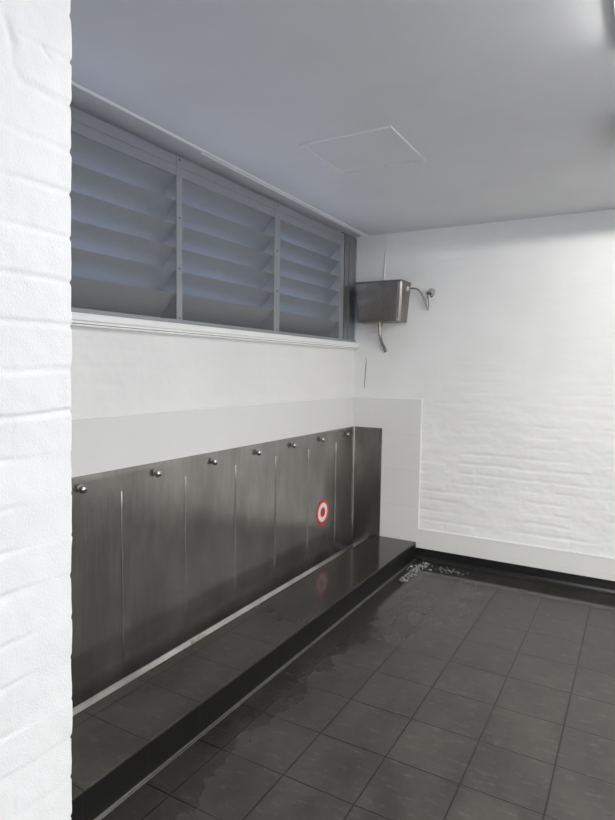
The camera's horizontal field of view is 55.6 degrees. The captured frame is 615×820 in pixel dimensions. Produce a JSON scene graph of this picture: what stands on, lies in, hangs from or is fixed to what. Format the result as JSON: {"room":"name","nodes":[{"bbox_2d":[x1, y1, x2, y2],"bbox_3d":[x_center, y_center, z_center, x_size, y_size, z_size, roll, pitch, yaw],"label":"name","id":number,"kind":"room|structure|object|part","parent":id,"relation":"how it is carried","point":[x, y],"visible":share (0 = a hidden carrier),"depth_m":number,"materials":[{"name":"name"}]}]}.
{"room":"public restroom","nodes":[
{"label":"public restroom","id":0,"kind":"room"},
{"bbox_2d":[0,0,72,819],"bbox_3d":[-1.440,0.256,-0.437,0.116,2.809,3.784,3,5,30],"label":"wall","id":1,"kind":"structure","parent":0,"point":[36,714],"depth_m":1.07,"materials":[{"name":"white brick"}]},
{"bbox_2d":[70,326,353,417],"bbox_3d":[-1.546,0.108,1.890,0.111,2.832,7.727,3,5,30],"label":"wall","id":2,"kind":"structure","parent":0,"point":[114,372],"depth_m":3.30,"materials":[{"name":"white paint"}]},
{"bbox_2d":[71,396,353,477],"bbox_3d":[-1.507,0.368,1.872,0.026,0.569,7.707,3,5,30],"label":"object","id":3,"kind":"structure","parent":2,"relation":"attached to","point":[108,442],"depth_m":3.31,"materials":[{"name":"white tile"}]},
{"bbox_3d":[-1.498,0.089,1.844,0.008,0.009,7.697,3,5,30],"label":"edge trim","id":4,"kind":"part","parent":3,"relation":"part of","materials":[{"name":"white tile"}]},
{"bbox_2d":[69,105,358,349],"bbox_3d":[-0.784,-0.901,3.167,0.236,0.976,4.606,3,5,30],"label":"window","id":5,"kind":"structure","parent":2,"relation":"in","point":[163,242],"depth_m":3.29,"materials":[{"name":"painted metal"},{"name":"glass"}]},
{"bbox_3d":[-1.347,-0.502,2.204,0.126,0.144,2.294,3,5,30],"label":"louvre blade","id":6,"kind":"part","parent":5,"relation":"part of","materials":[{"name":"grey glass"}]},
{"bbox_3d":[-1.344,-0.759,2.185,0.126,0.124,2.294,3,5,30],"label":"louvre blade","id":7,"kind":"part","parent":5,"relation":"part of","materials":[{"name":"grey glass"}]},
{"bbox_3d":[-1.342,-0.882,2.177,0.126,0.124,2.294,3,5,30],"label":"louvre blade","id":8,"kind":"part","parent":5,"relation":"part of","materials":[{"name":"grey"}]},
{"bbox_3d":[-1.338,-1.132,2.159,0.126,0.124,2.294,3,5,30],"label":"louvre blade","id":9,"kind":"part","parent":5,"relation":"part of","materials":[{"name":"grey"}]},
{"bbox_3d":[-1.345,-0.636,2.194,0.126,0.124,2.294,3,5,30],"label":"louvre blade","id":10,"kind":"part","parent":5,"relation":"part of","materials":[{"name":"grey"}]},
{"bbox_3d":[-1.340,-1.005,2.168,0.126,0.124,2.294,3,5,30],"label":"louvre blade","id":11,"kind":"part","parent":5,"relation":"part of","materials":[{"name":"grey glass"}]},
{"bbox_3d":[-0.712,-0.440,3.155,0.056,0.061,4.606,3,5,30],"label":"sill","id":12,"kind":"part","parent":5,"relation":"part of","materials":[{"name":"white"}]},
{"bbox_3d":[-0.518,-1.222,3.590,0.126,0.124,0.917,3,5,30],"label":"louvre blade","id":13,"kind":"part","parent":5,"relation":"part of","materials":[{"name":"grey glass"}]},
{"bbox_3d":[-0.527,-0.592,3.634,0.126,0.144,0.917,3,5,30],"label":"louvre blade","id":14,"kind":"part","parent":5,"relation":"part of","materials":[{"name":"grey glass"}]},
{"bbox_3d":[-0.525,-0.725,3.625,0.126,0.124,0.917,3,5,30],"label":"louvre blade","id":15,"kind":"part","parent":5,"relation":"part of","materials":[{"name":"grey glass"}]},
{"bbox_3d":[-0.523,-0.848,3.616,0.126,0.124,0.917,3,5,30],"label":"louvre blade","id":16,"kind":"part","parent":5,"relation":"part of","materials":[{"name":"grey"}]},
{"bbox_3d":[-0.522,-0.971,3.607,0.126,0.124,0.917,3,5,30],"label":"louvre blade","id":17,"kind":"part","parent":5,"relation":"part of","materials":[{"name":"grey glass"}]},
{"bbox_3d":[-0.520,-1.095,3.599,0.126,0.124,0.917,3,5,30],"label":"louvre blade","id":18,"kind":"part","parent":5,"relation":"part of","materials":[{"name":"grey glass"}]},
{"bbox_3d":[-0.035,-0.646,4.493,0.126,0.144,0.925,3,5,30],"label":"louvre blade","id":19,"kind":"part","parent":5,"relation":"part of","materials":[{"name":"grey glass"}]},
{"bbox_3d":[-0.031,-0.902,4.474,0.126,0.124,0.925,3,5,30],"label":"louvre blade","id":20,"kind":"part","parent":5,"relation":"part of","materials":[{"name":"grey glass"}]},
{"bbox_3d":[-0.033,-0.779,4.483,0.126,0.124,0.925,3,5,30],"label":"louvre blade","id":21,"kind":"part","parent":5,"relation":"part of","materials":[{"name":"grey glass"}]},
{"bbox_3d":[-0.030,-1.025,4.466,0.126,0.124,0.925,3,5,30],"label":"louvre blade","id":22,"kind":"part","parent":5,"relation":"part of","materials":[{"name":"grey glass"}]},
{"bbox_3d":[-0.028,-1.148,4.457,0.126,0.124,0.925,3,5,30],"label":"louvre blade","id":23,"kind":"part","parent":5,"relation":"part of","materials":[{"name":"grey"}]},
{"bbox_3d":[-0.026,-1.275,4.448,0.126,0.124,0.925,3,5,30],"label":"louvre blade","id":24,"kind":"part","parent":5,"relation":"part of","materials":[{"name":"grey glass"}]},
{"bbox_3d":[0.344,-1.046,5.001,0.026,0.890,0.260,3,5,30],"label":"blanking panel","id":25,"kind":"part","parent":5,"relation":"part of","materials":[{"name":"grey metal"}]},
{"bbox_2d":[71,81,367,237],"bbox_3d":[-1.403,-1.294,1.708,0.226,0.011,7.707,3,5,30],"label":"trim","id":26,"kind":"structure","parent":2,"relation":"attached to","point":[82,97],"depth_m":3.09,"materials":[{"name":"paint"}]},
{"bbox_2d":[70,426,381,715],"bbox_3d":[-0.623,0.851,3.177,0.281,1.154,4.594,3,5,30],"label":"urinal","id":27,"kind":"object","parent":2,"relation":"attached to","point":[166,554],"visible":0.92,"depth_m":3.40,"materials":[{"name":"silver metal"}]},
{"bbox_2d":[191,633,206,642],"bbox_3d":[-0.632,1.341,3.416,0.029,0.025,0.121,3,5,30],"label":"paper label","id":28,"kind":"object","parent":27,"relation":"on","point":[202,635],"visible":0.59,"depth_m":3.42,"materials":[{"name":"beige paper"}]},
{"bbox_2d":[317,499,328,524],"bbox_3d":[0.124,0.831,4.738,0.001,0.208,0.208,3,5,30],"label":"sticker","id":29,"kind":"object","parent":27,"relation":"attached to","point":[323,508],"visible":1,"depth_m":4.74,"materials":[{"name":"red plastic"}]},
{"bbox_3d":[0.519,0.691,5.161,0.277,1.082,0.008,3,5,30],"label":"panel","id":30,"kind":"part","parent":27,"relation":"part of","materials":[{"name":"silver metal"}]},
{"bbox_2d":[70,535,415,819],"bbox_3d":[-1.157,1.393,1.729,0.391,0.143,7.695,3,5,30],"label":"step","id":31,"kind":"structure","parent":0,"point":[121,738],"depth_m":2.77,"materials":[{"name":"metal"}]},
{"bbox_2d":[94,559,415,819],"bbox_3d":[-0.987,1.473,1.626,0.015,0.011,7.677,3,5,30],"label":"trim","id":32,"kind":"structure","parent":31,"relation":"attached to","point":[102,815],"depth_m":2.68,"materials":[{"name":"silver metal"}]},
{"bbox_2d":[69,0,614,235],"bbox_3d":[0.132,-1.273,0.830,3.940,0.120,7.947,3,5,30],"label":"ceiling","id":33,"kind":"structure","parent":0,"point":[508,106],"depth_m":2.41,"materials":[{"name":"paint"}]},
{"bbox_2d":[298,126,425,174],"bbox_3d":[0.301,-1.369,3.107,0.510,0.010,0.514,3,5,30],"label":"ceiling hatch","id":34,"kind":"object","parent":33,"relation":"attached to","point":[384,147],"visible":1,"depth_m":3.08,"materials":[{"name":"paint"}]},
{"bbox_2d":[101,559,614,819],"bbox_3d":[0.353,1.587,0.882,3.092,0.080,7.707,3,5,30],"label":"floor","id":35,"kind":"structure","parent":0,"point":[475,695],"depth_m":2.65,"materials":[{"name":"tile"}]},
{"bbox_2d":[399,561,468,581],"bbox_3d":[0.985,1.291,4.570,0.459,0.024,0.526,3,5,30],"label":"foam","id":36,"kind":"object","parent":35,"relation":"on","point":[417,568],"visible":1,"depth_m":4.66,"materials":[{"name":"white"}]},
{"bbox_2d":[354,209,614,557],"bbox_3d":[2.057,-0.032,4.329,3.940,2.812,0.146,3,5,30],"label":"wall","id":37,"kind":"structure","parent":0,"point":[510,361],"depth_m":4.52,"materials":[{"name":"white brick"}]},
{"bbox_2d":[355,279,410,352],"bbox_3d":[0.631,-0.778,4.903,0.438,0.580,0.224,3,5,30],"label":"cistern","id":38,"kind":"object","parent":37,"relation":"attached to","point":[385,301],"visible":1,"depth_m":4.82,"materials":[{"name":"silver metal"}]},
{"bbox_3d":[0.629,-1.059,4.882,0.428,0.016,0.215,3,5,30],"label":"lid","id":39,"kind":"part","parent":38,"relation":"part of","materials":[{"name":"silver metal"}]},
{"bbox_2d":[383,234,386,279],"bbox_3d":[0.661,-1.281,4.967,0.028,0.433,0.011,3,5,30],"label":"cable","id":40,"kind":"object","parent":37,"relation":"attached to","point":[386,234],"visible":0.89,"depth_m":4.96,"materials":[{"name":"white paint"}]},
{"bbox_2d":[353,396,422,547],"bbox_3d":[0.683,0.540,5.079,0.628,1.303,0.035,3,5,30],"label":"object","id":41,"kind":"structure","parent":37,"relation":"attached to","point":[400,419],"depth_m":5.01,"materials":[{"name":"white tile"}]},
{"bbox_2d":[409,287,434,309],"bbox_3d":[0.946,-0.913,4.785,0.212,0.188,0.091,3,5,30],"label":"pipe","id":42,"kind":"object","parent":37,"relation":"attached to","point":[431,292],"visible":1,"depth_m":4.75,"materials":[{"name":"grey metal"}]},
{"bbox_3d":[1.008,-0.958,4.732,0.060,0.062,0.045,-1,5,-27],"label":"valve handle","id":43,"kind":"part","parent":42,"relation":"part of","materials":[{"name":"silver metal"}]},
{"bbox_2d":[415,528,614,594],"bbox_3d":[2.267,1.216,4.204,3.092,0.286,0.050,3,5,30],"label":"baseboard","id":44,"kind":"structure","parent":37,"relation":"attached to","point":[596,573],"depth_m":4.54,"materials":[{"name":"white tile"}]},
{"bbox_3d":[2.276,1.079,4.186,3.072,0.009,0.014,3,5,30],"label":"edge trim","id":45,"kind":"part","parent":44,"relation":"part of","materials":[{"name":"white"}]}
]}

